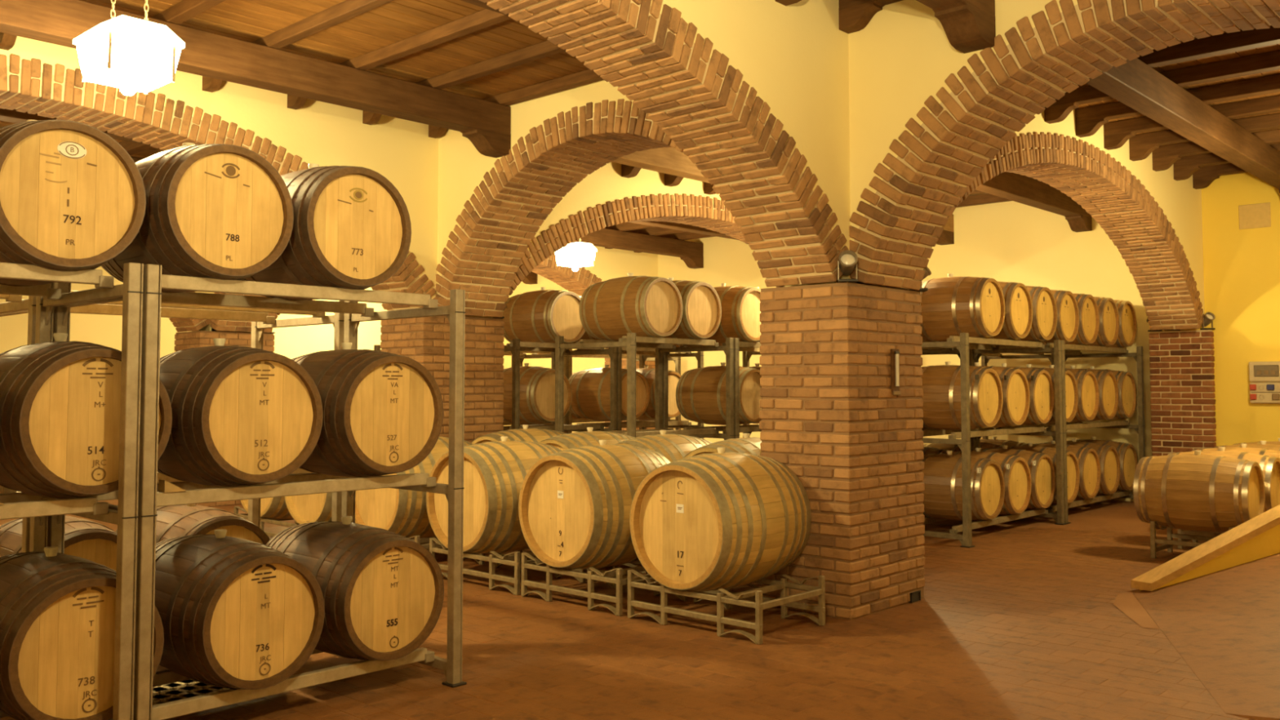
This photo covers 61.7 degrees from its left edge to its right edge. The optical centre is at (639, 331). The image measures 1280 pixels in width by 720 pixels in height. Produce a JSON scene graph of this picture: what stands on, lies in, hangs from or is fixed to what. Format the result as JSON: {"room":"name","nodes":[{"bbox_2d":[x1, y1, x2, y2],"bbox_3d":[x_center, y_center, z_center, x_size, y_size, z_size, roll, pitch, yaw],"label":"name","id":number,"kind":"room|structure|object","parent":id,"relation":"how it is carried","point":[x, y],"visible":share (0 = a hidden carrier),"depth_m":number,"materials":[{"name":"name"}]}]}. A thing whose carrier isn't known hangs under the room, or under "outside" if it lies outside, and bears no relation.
{"room":"wine cellar","nodes":[
{"label":"wine cellar","id":0,"kind":"room"},
{"bbox_2d":[0,108,166,162],"bbox_3d":[-6.872,-2.109,9.886,4.340,0.815,8.150,-3,-4,43],"label":"ceiling","id":1,"kind":"structure","parent":0,"point":[138,151],"depth_m":11.38,"materials":[{"name":"brown wood"}]},
{"bbox_2d":[0,266,386,359],"bbox_3d":[-9.142,0.165,17.777,0.250,4.620,17.800,-3,-4,43],"label":"wall","id":2,"kind":"structure","parent":0,"point":[291,342],"depth_m":18.58,"materials":[{"name":"yellow paint"}]},
{"bbox_2d":[0,53,436,311],"bbox_3d":[-4.889,-1.196,8.302,0.611,1.780,7.815,-3,-4,43],"label":"brick arch","id":3,"kind":"object","parent":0,"point":[24,89],"visible":0.55,"depth_m":8.84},
{"bbox_2d":[0,0,604,158],"bbox_3d":[-3.257,-2.273,6.545,4.290,0.815,8.150,-3,-4,43],"label":"ceiling","id":4,"kind":"structure","parent":0,"point":[459,65],"depth_m":8.48,"materials":[{"name":"brown wood"}]},
{"bbox_2d":[72,0,184,95],"bbox_3d":[-3.170,-1.951,6.661,0.440,0.973,0.500,-3,-4,43],"label":"hanging lantern","id":5,"kind":"object","parent":4,"relation":"hanging from","point":[131,55],"visible":1,"depth_m":6.52,"materials":[{"name":"glass"}]},
{"bbox_2d":[72,14,184,48],"bbox_3d":[-3.170,-1.830,6.655,0.440,0.110,0.500,-3,-4,43],"label":"hood","id":6,"kind":"object","parent":5,"relation":"attached to","point":[124,27],"depth_m":6.50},
{"bbox_2d":[76,29,181,93],"bbox_3d":[-3.170,-1.665,6.646,0.400,0.220,0.470,-3,-4,43],"label":"diffuser","id":7,"kind":"object","parent":5,"relation":"attached to","point":[108,57],"depth_m":6.52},
{"bbox_2d":[0,35,724,318],"bbox_3d":[-1.845,-1.291,11.600,0.560,2.320,16.550,-3,-4,43],"label":"wall","id":8,"kind":"structure","parent":0,"point":[323,134],"depth_m":10.33,"materials":[{"name":"yellow paint"}]},
{"bbox_2d":[193,242,657,331],"bbox_3d":[-5.478,-1.125,14.958,0.560,2.320,16.550,-3,-4,43],"label":"wall","id":9,"kind":"structure","parent":0,"point":[609,264],"depth_m":20.07,"materials":[{"name":"yellow paint"}]},
{"bbox_2d":[275,253,601,319],"bbox_3d":[-2.789,-0.724,17.846,0.609,1.780,8.112,-3,-4,43],"label":"brick arch","id":10,"kind":"object","parent":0,"point":[578,282],"visible":0.09,"depth_m":19.27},
{"bbox_2d":[435,98,784,317],"bbox_3d":[-0.223,-1.124,9.747,4.633,1.780,0.800,-3,-4,43],"label":"brick arch","id":11,"kind":"object","parent":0,"point":[488,247],"visible":0.69,"depth_m":10.44,"materials":[{"name":"brick"}]},
{"bbox_2d":[504,193,750,302],"bbox_3d":[0.844,-0.892,14.488,0.608,1.780,8.112,-3,-4,43],"label":"brick arch","id":12,"kind":"object","parent":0,"point":[700,211],"visible":0.45,"depth_m":13.06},
{"bbox_2d":[0,498,1256,719],"bbox_3d":[-1.547,2.187,10.675,21.000,0.121,17.850,-3,-4,43],"label":"floor","id":13,"kind":"structure","parent":0,"point":[1024,622],"depth_m":6.39,"materials":[{"name":"tile"}]},
{"bbox_2d":[0,293,36,552],"bbox_3d":[-3.953,0.804,5.066,1.150,2.142,1.729,-3,-4,43],"label":"rack","id":14,"kind":"object","parent":13,"relation":"on","point":[14,303],"visible":0.23,"depth_m":5.34,"materials":[{"name":"metal"}]},
{"bbox_2d":[0,262,143,719],"bbox_3d":[-3.102,0.765,4.279,1.150,2.142,1.729,-3,-4,43],"label":"rack","id":15,"kind":"object","parent":13,"relation":"on","point":[18,504],"visible":0.71,"depth_m":4.52,"materials":[{"name":"metal"}]},
{"bbox_2d":[0,120,146,286],"bbox_3d":[-2.718,-0.579,4.790,0.952,0.734,0.697,-3,-4,43],"label":"wine barrel","id":16,"kind":"object","parent":15,"relation":"on","point":[73,198],"visible":0.9,"depth_m":4.48,"materials":[{"name":"brown wood"}]},
{"bbox_2d":[0,546,164,719],"bbox_3d":[-2.637,1.331,4.784,0.952,0.734,0.697,-3,-4,43],"label":"wine barrel","id":17,"kind":"object","parent":15,"relation":"on","point":[57,610],"visible":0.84,"depth_m":4.44,"materials":[{"name":"brown wood"}]},
{"bbox_2d":[0,333,172,498],"bbox_3d":[-2.627,0.373,4.842,0.952,0.734,0.697,-3,-4,43],"label":"wine barrel","id":18,"kind":"object","parent":15,"relation":"on","point":[60,398],"visible":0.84,"depth_m":4.48,"materials":[{"name":"brown wood"}]},
{"bbox_2d":[0,290,344,528],"bbox_3d":[-2.787,0.866,6.325,1.150,2.142,1.735,-3,-4,43],"label":"rack","id":19,"kind":"object","parent":13,"relation":"on","point":[260,318],"visible":0.18,"depth_m":6.64,"materials":[{"name":"metal"}]},
{"bbox_2d":[0,515,117,571],"bbox_3d":[-3.200,1.345,5.884,0.950,0.734,0.695,-3,-4,43],"label":"wine barrel","id":20,"kind":"object","parent":19,"relation":"on","point":[93,541],"visible":0.24,"depth_m":5.64,"materials":[{"name":"brown wood"}]},
{"bbox_2d":[115,503,270,544],"bbox_3d":[-2.697,1.372,6.427,0.950,0.734,0.695,-3,-4,43],"label":"wine barrel","id":21,"kind":"object","parent":19,"relation":"on","point":[173,521],"visible":0.24,"depth_m":6.18,"materials":[{"name":"brown wood"}]},
{"bbox_2d":[152,679,231,705],"bbox_3d":[-2.366,1.873,5.618,0.560,0.012,0.582,-2,-3,28],"label":"floor grate","id":22,"kind":"object","parent":13,"relation":"on","point":[174,691],"visible":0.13,"depth_m":5.58,"materials":[{"name":"black metal"}]},
{"bbox_2d":[173,330,274,506],"bbox_3d":[-5.682,1.167,14.624,0.760,2.308,1.050,-3,-4,43],"label":"brick pillar","id":23,"kind":"structure","parent":13,"relation":"on","point":[188,340],"depth_m":14.32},
{"bbox_2d":[47,263,466,719],"bbox_3d":[-1.935,0.827,5.538,1.150,2.142,1.735,-3,-4,43],"label":"rack","id":24,"kind":"object","parent":13,"relation":"on","point":[149,498],"visible":0.61,"depth_m":5.33,"materials":[{"name":"metal"}]},
{"bbox_2d":[101,142,293,293],"bbox_3d":[-2.240,-0.568,5.307,0.952,0.734,0.697,-3,-4,43],"label":"wine barrel","id":25,"kind":"object","parent":24,"relation":"on","point":[221,211],"visible":0.76,"depth_m":4.97,"materials":[{"name":"brown wood"}]},
{"bbox_2d":[154,528,324,689],"bbox_3d":[-2.104,1.359,5.359,0.952,0.734,0.697,-3,-4,43],"label":"wine barrel","id":26,"kind":"object","parent":24,"relation":"on","point":[235,613],"visible":0.93,"depth_m":5.04,"materials":[{"name":"brown wood"}]},
{"bbox_2d":[157,337,323,486],"bbox_3d":[-2.121,0.400,5.388,0.952,0.734,0.697,-3,-4,43],"label":"wine barrel","id":27,"kind":"object","parent":24,"relation":"on","point":[242,415],"visible":0.82,"depth_m":5.06,"materials":[{"name":"brown wood"}]},
{"bbox_2d":[241,163,411,300],"bbox_3d":[-1.774,-0.544,5.809,0.952,0.734,0.697,-3,-4,43],"label":"wine barrel","id":28,"kind":"object","parent":24,"relation":"on","point":[352,228],"visible":0.77,"depth_m":5.48,"materials":[{"name":"brown wood"}]},
{"bbox_2d":[265,516,444,660],"bbox_3d":[-1.615,1.385,5.887,0.952,0.734,0.697,-3,-4,43],"label":"wine barrel","id":29,"kind":"object","parent":24,"relation":"on","point":[382,589],"visible":0.83,"depth_m":5.58,"materials":[{"name":"brown wood"}]},
{"bbox_2d":[292,342,443,477],"bbox_3d":[-1.625,0.426,5.923,0.952,0.734,0.697,-3,-4,43],"label":"wine barrel","id":30,"kind":"object","parent":24,"relation":"on","point":[383,411],"visible":0.85,"depth_m":5.60,"materials":[{"name":"brown wood"}]},
{"bbox_2d":[234,506,309,537],"bbox_3d":[-3.268,1.970,10.814,2.020,0.328,0.750,-3,-4,43],"label":"cradle","id":31,"kind":"object","parent":13,"relation":"on","point":[274,521],"visible":0.12,"depth_m":10.84,"materials":[{"name":"metal"}]},
{"bbox_2d":[284,492,332,524],"bbox_3d":[-2.870,1.441,10.607,0.927,0.962,0.990,-3,-4,43],"label":"wine barrel","id":32,"kind":"object","parent":31,"relation":"on","point":[313,508],"visible":0.11,"depth_m":10.25,"materials":[{"name":"brown wood"}]},
{"bbox_2d":[380,315,504,542],"bbox_3d":[-2.086,1.003,11.300,0.772,2.308,1.060,-3,-4,43],"label":"brick pillar","id":33,"kind":"structure","parent":13,"relation":"on","point":[425,340],"depth_m":11.12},
{"bbox_2d":[408,535,484,564],"bbox_3d":[-2.057,1.915,9.694,1.160,0.328,0.750,-3,-4,43],"label":"cradle","id":34,"kind":"object","parent":13,"relation":"on","point":[424,542],"visible":0.12,"depth_m":9.47,"materials":[{"name":"metal"}]},
{"bbox_2d":[355,436,472,539],"bbox_3d":[-2.026,1.402,9.827,0.927,0.962,0.992,-3,-4,43],"label":"wine barrel","id":35,"kind":"object","parent":34,"relation":"on","point":[404,513],"visible":0.23,"depth_m":9.42,"materials":[{"name":"brown wood"}]},
{"bbox_2d":[429,537,586,595],"bbox_3d":[-1.095,1.871,8.806,1.120,0.328,0.750,-3,-4,43],"label":"cradle","id":36,"kind":"object","parent":13,"relation":"on","point":[495,560],"visible":0.51,"depth_m":8.38,"materials":[{"name":"metal"}]},
{"bbox_2d":[426,436,561,554],"bbox_3d":[-1.145,1.362,9.013,0.927,0.962,0.992,-3,-4,43],"label":"wine barrel","id":37,"kind":"object","parent":36,"relation":"on","point":[495,473],"visible":0.65,"depth_m":8.61,"materials":[{"name":"brown wood"}]},
{"bbox_2d":[502,338,617,431],"bbox_3d":[-1.252,1.193,12.967,1.170,2.142,1.672,-3,-4,43],"label":"rack","id":38,"kind":"object","parent":13,"relation":"on","point":[515,346],"visible":0.3,"depth_m":13.02,"materials":[{"name":"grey metal"}]},
{"bbox_2d":[502,363,572,424],"bbox_3d":[-1.369,0.742,12.907,0.950,0.734,0.695,-3,-4,43],"label":"wine barrel","id":39,"kind":"object","parent":38,"relation":"on","point":[537,384],"visible":0.62,"depth_m":12.57,"materials":[{"name":"brown wood"}]},
{"bbox_2d":[502,287,585,343],"bbox_3d":[-1.192,-0.183,13.144,0.950,0.734,0.695,-3,-4,43],"label":"wine barrel","id":40,"kind":"object","parent":38,"relation":"on","point":[543,315],"visible":0.8,"depth_m":12.85,"materials":[{"name":"brown wood"}]},
{"bbox_2d":[520,348,680,433],"bbox_3d":[-0.584,1.352,16.188,1.150,2.142,2.432,-3,-4,43],"label":"rack","id":41,"kind":"object","parent":13,"relation":"on","point":[570,420],"visible":0.2,"depth_m":15.73,"materials":[{"name":"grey metal"}]},
{"bbox_2d":[520,552,687,616],"bbox_3d":[-0.273,1.834,8.046,1.040,0.328,0.750,-3,-4,43],"label":"cradle","id":42,"kind":"object","parent":13,"relation":"on","point":[620,575],"visible":0.63,"depth_m":7.81,"materials":[{"name":"metal"}]},
{"bbox_2d":[518,440,671,568],"bbox_3d":[-0.286,1.311,8.220,0.927,0.962,0.992,-3,-4,43],"label":"wine barrel","id":43,"kind":"object","parent":42,"relation":"on","point":[575,504],"visible":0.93,"depth_m":7.86,"materials":[{"name":"brown wood"}]},
{"bbox_2d":[563,346,703,439],"bbox_3d":[-0.117,1.254,14.191,1.170,2.142,1.692,-3,-4,43],"label":"rack","id":44,"kind":"object","parent":13,"relation":"on","point":[644,353],"visible":0.34,"depth_m":14.17,"materials":[{"name":"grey metal"}]},
{"bbox_2d":[568,364,649,421],"bbox_3d":[-0.431,0.791,13.919,0.950,0.734,0.695,-3,-4,43],"label":"wine barrel","id":45,"kind":"object","parent":44,"relation":"on","point":[590,388],"visible":0.71,"depth_m":13.71,"materials":[{"name":"brown wood"}]},
{"bbox_2d":[635,365,681,419],"bbox_3d":[0.085,0.819,14.476,0.950,0.734,0.695,-3,-4,43],"label":"wine barrel","id":46,"kind":"object","parent":44,"relation":"on","point":[649,374],"visible":0.26,"depth_m":14.18,"materials":[{"name":"brown wood"}]},
{"bbox_2d":[555,333,734,439],"bbox_3d":[0.069,1.125,11.569,1.150,2.142,1.698,-3,-4,43],"label":"rack","id":47,"kind":"object","parent":13,"relation":"on","point":[630,341],"visible":0.45,"depth_m":11.38,"materials":[{"name":"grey metal"}]},
{"bbox_2d":[578,272,683,342],"bbox_3d":[-0.102,-0.265,11.482,0.950,0.734,0.695,-3,-4,43],"label":"wine barrel","id":48,"kind":"object","parent":47,"relation":"on","point":[646,306],"visible":0.94,"depth_m":11.21,"materials":[{"name":"brown wood"}]},
{"bbox_2d":[662,277,721,339],"bbox_3d":[0.347,-0.241,11.966,0.950,0.734,0.695,-3,-4,43],"label":"wine barrel","id":49,"kind":"object","parent":47,"relation":"on","point":[701,317],"visible":0.41,"depth_m":11.64,"materials":[{"name":"brown wood"}]},
{"bbox_2d":[606,563,762,588],"bbox_3d":[0.560,1.886,9.100,1.750,0.328,0.730,-3,-4,43],"label":"cradle","id":50,"kind":"object","parent":13,"relation":"on","point":[752,585],"visible":0.05,"depth_m":9.09,"materials":[{"name":"metal"}]},
{"bbox_2d":[615,430,712,462],"bbox_3d":[0.204,1.349,9.456,0.927,0.962,0.990,-3,-4,43],"label":"wine barrel","id":51,"kind":"object","parent":50,"relation":"on","point":[674,447],"visible":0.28,"depth_m":9.20,"materials":[{"name":"brown wood"}]},
{"bbox_2d":[682,433,761,458],"bbox_3d":[0.879,1.318,8.832,0.927,0.962,0.990,-3,-4,43],"label":"wine barrel","id":52,"kind":"object","parent":50,"relation":"on","point":[746,444],"visible":0.16,"depth_m":8.56,"materials":[{"name":"brown wood"}]},
{"bbox_2d":[662,337,761,438],"bbox_3d":[1.210,1.185,12.801,1.150,2.142,1.698,-3,-4,43],"label":"rack","id":53,"kind":"object","parent":13,"relation":"on","point":[748,348],"visible":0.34,"depth_m":12.49,"materials":[{"name":"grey metal"}]},
{"bbox_2d":[675,362,761,425],"bbox_3d":[0.978,0.727,12.602,0.950,0.734,0.695,-3,-4,43],"label":"wine barrel","id":54,"kind":"object","parent":53,"relation":"on","point":[700,393],"visible":0.84,"depth_m":12.36,"materials":[{"name":"brown wood"}]},
{"bbox_2d":[702,283,760,345],"bbox_3d":[0.985,-0.207,12.655,0.950,0.734,0.695,-3,-4,43],"label":"wine barrel","id":55,"kind":"object","parent":53,"relation":"on","point":[740,305],"visible":0.48,"depth_m":12.28,"materials":[{"name":"brown wood"}]},
{"bbox_2d":[627,569,825,644],"bbox_3d":[0.575,1.795,7.263,1.130,0.328,0.750,-3,-4,43],"label":"cradle","id":56,"kind":"object","parent":13,"relation":"on","point":[726,598],"visible":0.81,"depth_m":7.13,"materials":[{"name":"metal"}]},
{"bbox_2d":[629,447,811,591],"bbox_3d":[0.565,1.284,7.433,0.927,0.962,0.992,-3,-4,43],"label":"wine barrel","id":57,"kind":"object","parent":56,"relation":"on","point":[723,520],"visible":1,"depth_m":7.11,"materials":[{"name":"brown wood"}]},
{"bbox_2d":[759,282,924,620],"bbox_3d":[1.511,0.839,7.976,0.772,2.308,1.059,-3,-4,43],"label":"brick pillar","id":58,"kind":"structure","parent":13,"relation":"on","point":[829,413],"depth_m":7.60,"materials":[{"name":"brick"}]},
{"bbox_2d":[479,0,848,287],"bbox_3d":[-1.342,-1.358,4.996,0.608,1.777,7.815,-3,-4,43],"label":"brick arch","id":59,"kind":"object","parent":58,"relation":"on","point":[651,60],"visible":1,"depth_m":6.79,"materials":[{"name":"brick"}]},
{"bbox_2d":[848,0,1279,290],"bbox_3d":[3.337,-1.287,6.457,4.634,1.782,0.804,-3,-4,43],"label":"brick arch","id":60,"kind":"object","parent":58,"relation":"on","point":[895,237],"visible":0.98,"depth_m":7.13,"materials":[{"name":"brick"}]},
{"bbox_2d":[920,333,1066,547],"bbox_3d":[3.649,1.139,11.867,1.160,2.142,2.480,-3,-4,43],"label":"rack","id":61,"kind":"object","parent":13,"relation":"on","point":[967,347],"visible":0.71,"depth_m":11.59,"materials":[{"name":"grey metal"}]},
{"bbox_2d":[920,361,1003,430],"bbox_3d":[3.326,0.685,11.562,0.950,0.734,0.695,-3,-4,43],"label":"wine barrel","id":62,"kind":"object","parent":61,"relation":"on","point":[941,384],"visible":0.62,"depth_m":11.28,"materials":[{"name":"brown wood"}]},
{"bbox_2d":[920,273,1004,341],"bbox_3d":[3.387,-0.267,11.675,0.950,0.734,0.695,-3,-4,43],"label":"wine barrel","id":63,"kind":"object","parent":61,"relation":"on","point":[951,305],"visible":0.8,"depth_m":11.38,"materials":[{"name":"brown wood"}]},
{"bbox_2d":[922,450,1004,520],"bbox_3d":[3.332,1.645,11.522,0.950,0.734,0.695,-3,-4,43],"label":"wine barrel","id":64,"kind":"object","parent":61,"relation":"on","point":[942,477],"visible":0.63,"depth_m":11.24,"materials":[{"name":"brown wood"}]},
{"bbox_2d":[938,448,1031,514],"bbox_3d":[3.801,1.669,12.027,0.950,0.734,0.695,-3,-4,43],"label":"wine barrel","id":65,"kind":"object","parent":61,"relation":"on","point":[1015,469],"visible":0.43,"depth_m":11.73,"materials":[{"name":"brown wood"}]},
{"bbox_2d":[971,362,1030,427],"bbox_3d":[3.801,0.711,12.075,0.950,0.734,0.695,-3,-4,43],"label":"wine barrel","id":66,"kind":"object","parent":61,"relation":"on","point":[1015,384],"visible":0.36,"depth_m":11.76,"materials":[{"name":"brown wood"}]},
{"bbox_2d":[986,281,1032,340],"bbox_3d":[3.883,-0.241,12.210,0.950,0.734,0.695,-3,-4,43],"label":"wine barrel","id":67,"kind":"object","parent":61,"relation":"on","point":[1018,320],"visible":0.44,"depth_m":11.88,"materials":[{"name":"brown wood"}]},
{"bbox_2d":[970,444,1056,509],"bbox_3d":[4.277,1.695,12.541,0.950,0.734,0.695,-3,-4,43],"label":"wine barrel","id":68,"kind":"object","parent":61,"relation":"on","point":[1042,466],"visible":0.43,"depth_m":12.25,"materials":[{"name":"brown wood"}]},
{"bbox_2d":[991,285,1057,345],"bbox_3d":[4.358,-0.216,12.723,0.950,0.734,0.695,-3,-4,43],"label":"wine barrel","id":69,"kind":"object","parent":61,"relation":"on","point":[1044,323],"visible":0.4,"depth_m":12.40,"materials":[{"name":"brown wood"}]},
{"bbox_2d":[1000,363,1054,426],"bbox_3d":[4.283,0.736,12.595,0.950,0.734,0.695,-3,-4,43],"label":"wine barrel","id":70,"kind":"object","parent":61,"relation":"on","point":[1042,388],"visible":0.39,"depth_m":12.28,"materials":[{"name":"brown wood"}]},
{"bbox_2d":[974,340,1145,524],"bbox_3d":[5.442,1.234,13.802,1.160,2.142,2.840,-3,-4,43],"label":"rack","id":71,"kind":"object","parent":13,"relation":"on","point":[1065,353],"visible":0.59,"depth_m":13.83,"materials":[{"name":"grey metal"}]},
{"bbox_2d":[994,442,1079,503],"bbox_3d":[4.766,1.721,13.069,0.950,0.734,0.695,-3,-4,43],"label":"wine barrel","id":72,"kind":"object","parent":71,"relation":"on","point":[1073,466],"visible":0.2,"depth_m":12.87,"materials":[{"name":"brown wood"}]},
{"bbox_2d":[1018,440,1101,499],"bbox_3d":[5.241,1.746,13.582,0.950,0.734,0.695,-3,-4,43],"label":"wine barrel","id":73,"kind":"object","parent":71,"relation":"on","point":[1088,460],"visible":0.39,"depth_m":13.29,"materials":[{"name":"brown wood"}]},
{"bbox_2d":[1040,289,1079,344],"bbox_3d":[4.820,-0.191,13.221,0.950,0.734,0.695,-3,-4,43],"label":"wine barrel","id":74,"kind":"object","parent":71,"relation":"on","point":[1068,313],"visible":0.31,"depth_m":12.91,"materials":[{"name":"brown wood"}]},
{"bbox_2d":[1048,364,1099,422],"bbox_3d":[5.241,0.787,13.629,0.950,0.734,0.695,-3,-4,43],"label":"wine barrel","id":75,"kind":"object","parent":71,"relation":"on","point":[1086,381],"visible":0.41,"depth_m":13.31,"materials":[{"name":"brown wood"}]},
{"bbox_2d":[1040,438,1120,495],"bbox_3d":[5.716,1.771,14.095,0.950,0.734,0.695,-3,-4,43],"label":"wine barrel","id":76,"kind":"object","parent":71,"relation":"on","point":[1108,456],"visible":0.3,"depth_m":13.80,"materials":[{"name":"brown wood"}]},
{"bbox_2d":[1064,293,1099,345],"bbox_3d":[5.282,-0.167,13.720,0.950,0.734,0.695,-3,-4,43],"label":"wine barrel","id":77,"kind":"object","parent":71,"relation":"on","point":[1089,317],"visible":0.3,"depth_m":13.40,"materials":[{"name":"brown wood"}]},
{"bbox_2d":[1070,365,1119,422],"bbox_3d":[5.716,0.812,14.142,0.950,0.734,0.695,-3,-4,43],"label":"wine barrel","id":78,"kind":"object","parent":71,"relation":"on","point":[1107,381],"visible":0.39,"depth_m":13.83,"materials":[{"name":"brown wood"}]},
{"bbox_2d":[1084,296,1119,346],"bbox_3d":[5.771,-0.141,14.248,0.950,0.734,0.695,-3,-4,43],"label":"wine barrel","id":79,"kind":"object","parent":71,"relation":"on","point":[1108,329],"visible":0.26,"depth_m":13.92,"materials":[{"name":"brown wood"}]},
{"bbox_2d":[1066,436,1137,491],"bbox_3d":[6.192,1.797,14.608,0.950,0.734,0.695,-3,-4,43],"label":"wine barrel","id":80,"kind":"object","parent":71,"relation":"on","point":[1128,457],"visible":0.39,"depth_m":14.31,"materials":[{"name":"brown wood"}]},
{"bbox_2d":[1089,366,1137,420],"bbox_3d":[6.192,0.838,14.655,0.950,0.734,0.695,-3,-4,43],"label":"wine barrel","id":81,"kind":"object","parent":71,"relation":"on","point":[1127,391],"visible":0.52,"depth_m":14.35,"materials":[{"name":"brown wood"}]},
{"bbox_2d":[1102,299,1137,347],"bbox_3d":[6.233,-0.116,14.746,0.950,0.734,0.695,-3,-4,43],"label":"wine barrel","id":82,"kind":"object","parent":71,"relation":"on","point":[1126,313],"visible":0.33,"depth_m":14.44,"materials":[{"name":"brown wood"}]},
{"bbox_2d":[1148,329,1216,456],"bbox_3d":[7.259,1.145,14.180,0.770,2.308,0.625,-3,-4,43],"label":"brick pillar","id":83,"kind":"structure","parent":13,"relation":"on","point":[1183,401],"depth_m":13.96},
{"bbox_2d":[1150,520,1234,558],"bbox_3d":[5.151,1.918,9.864,0.710,0.340,0.520,-3,-4,43],"label":"stand","id":84,"kind":"object","parent":13,"relation":"on","point":[1169,543],"visible":0.4,"depth_m":9.91,"materials":[{"name":"metal"}]},
{"bbox_2d":[1133,450,1265,532],"bbox_3d":[5.151,1.464,9.887,0.950,0.734,0.695,-3,-4,43],"label":"wine barrel","id":85,"kind":"object","parent":84,"relation":"on","point":[1197,492],"visible":0.88,"depth_m":9.67,"materials":[{"name":"beige wood"}]},
{"bbox_2d":[1177,528,1222,548],"bbox_3d":[5.694,1.946,10.451,0.710,0.340,0.520,-3,-4,43],"label":"stand","id":86,"kind":"object","parent":13,"relation":"on","point":[1179,531],"visible":0.16,"depth_m":10.42,"materials":[{"name":"metal"}]},
{"bbox_2d":[1167,447,1279,511],"bbox_3d":[5.694,1.493,10.473,0.950,0.734,0.695,-3,-4,43],"label":"wine barrel","id":87,"kind":"object","parent":86,"relation":"on","point":[1269,465],"visible":0.25,"depth_m":10.19,"materials":[{"name":"beige wood"}]},
{"bbox_3d":[-0.809,1.948,10.365,1.840,0.328,0.730,-3,-4,43],"label":"cradle","id":88,"kind":"object","parent":13,"relation":"on","visible":0},
{"bbox_2d":[471,424,565,444],"bbox_3d":[-1.147,1.411,10.704,0.927,0.962,0.990,-3,-4,43],"label":"wine barrel","id":89,"kind":"object","parent":88,"relation":"on","point":[534,435],"visible":0.22,"depth_m":10.48,"materials":[{"name":"brown wood"}]},
{"bbox_2d":[537,426,634,450],"bbox_3d":[-0.471,1.380,10.080,0.927,0.962,0.990,-3,-4,43],"label":"wine barrel","id":90,"kind":"object","parent":88,"relation":"on","point":[589,437],"visible":0.19,"depth_m":9.82,"materials":[{"name":"brown wood"}]},
{"bbox_2d":[211,0,1077,332],"bbox_3d":[-0.231,-1.381,9.768,14.200,2.320,0.750,-3,-4,43],"label":"wall","id":91,"kind":"structure","parent":0,"point":[904,55],"depth_m":7.54,"materials":[{"name":"yellow paint"}]},
{"bbox_2d":[573,220,737,268],"bbox_3d":[-0.827,-1.787,16.411,4.340,0.815,8.150,-3,-4,43],"label":"ceiling","id":92,"kind":"structure","parent":0,"point":[660,237],"depth_m":18.81,"materials":[{"name":"brown wood"}]},
{"bbox_2d":[555,238,597,271],"bbox_3d":[-0.984,-1.460,16.328,0.440,1.082,0.500,-3,-4,43],"label":"lantern","id":93,"kind":"object","parent":92,"relation":"hanging from","point":[575,255],"visible":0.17,"depth_m":16.17,"materials":[{"name":"glass"}]},
{"bbox_2d":[555,248,595,266],"bbox_3d":[-0.984,-1.119,16.312,0.400,0.220,0.470,-3,-4,43],"label":"diffuser","id":94,"kind":"object","parent":93,"relation":"attached to","point":[564,257],"depth_m":16.18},
{"bbox_2d":[502,200,1164,501],"bbox_3d":[2.047,0.243,19.377,14.600,4.620,0.250,-3,-4,43],"label":"wall","id":95,"kind":"structure","parent":0,"point":[1011,241],"depth_m":15.97,"materials":[{"name":"yellow paint"}]},
{"bbox_2d":[611,146,1092,244],"bbox_3d":[2.788,-1.952,13.070,4.290,0.815,8.150,-3,-4,43],"label":"ceiling","id":96,"kind":"structure","parent":0,"point":[676,166],"depth_m":13.51,"materials":[{"name":"brown wood"}]},
{"bbox_2d":[775,0,995,53],"bbox_3d":[0.875,-2.461,2.726,5.850,0.815,8.150,-3,-4,43],"label":"ceiling","id":97,"kind":"structure","parent":0,"point":[968,25],"depth_m":6.86,"materials":[{"name":"brown wood"}]},
{"bbox_2d":[650,0,1204,331],"bbox_3d":[1.715,-1.453,8.310,0.560,2.320,16.550,-3,-4,43],"label":"wall","id":98,"kind":"structure","parent":0,"point":[795,56],"depth_m":7.36,"materials":[{"name":"yellow paint"}]},
{"bbox_2d":[903,131,1204,329],"bbox_3d":[4.399,-1.053,11.194,0.611,1.781,7.919,-3,-4,43],"label":"brick arch","id":99,"kind":"object","parent":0,"point":[1148,243],"visible":0.69,"depth_m":12.35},
{"bbox_2d":[1044,25,1279,193],"bbox_3d":[6.811,-2.146,9.133,5.850,0.815,7.830,-3,-4,43],"label":"ceiling","id":100,"kind":"structure","parent":0,"point":[1208,108],"depth_m":10.08,"materials":[{"name":"brown wood"}]},
{"bbox_2d":[1113,552,1279,719],"bbox_3d":[6.283,1.697,8.410,3.600,0.737,9.330,-3,-4,43],"label":"floor","id":101,"kind":"structure","parent":0,"point":[1224,624],"depth_m":6.93,"materials":[{"name":"tile"}]},
{"bbox_2d":[1131,504,1279,591],"bbox_3d":[5.000,1.740,8.976,2.678,0.684,0.170,2,-3,-32],"label":"ramp","id":102,"kind":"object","parent":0,"point":[1258,537],"depth_m":8.79,"materials":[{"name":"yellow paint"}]},
{"bbox_2d":[1180,172,1279,446],"bbox_3d":[9.645,-0.113,12.137,6.400,4.620,0.570,-3,-4,43],"label":"wall","id":103,"kind":"structure","parent":0,"point":[1242,267],"depth_m":13.62,"materials":[{"name":"yellow paint"}]},
{"bbox_2d":[1238,202,1271,229],"bbox_3d":[7.767,-1.465,13.547,0.360,0.310,0.012,-3,-4,43],"label":"air vent","id":104,"kind":"object","parent":103,"relation":"in","point":[1258,215],"visible":1,"depth_m":13.54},
{"bbox_2d":[1248,361,1279,403],"bbox_3d":[7.806,0.627,13.331,0.400,0.520,0.125,-3,-4,43],"label":"box","id":105,"kind":"object","parent":103,"relation":"attached to","point":[1264,376],"visible":1,"depth_m":13.32,"materials":[{"name":"beige plastic"}]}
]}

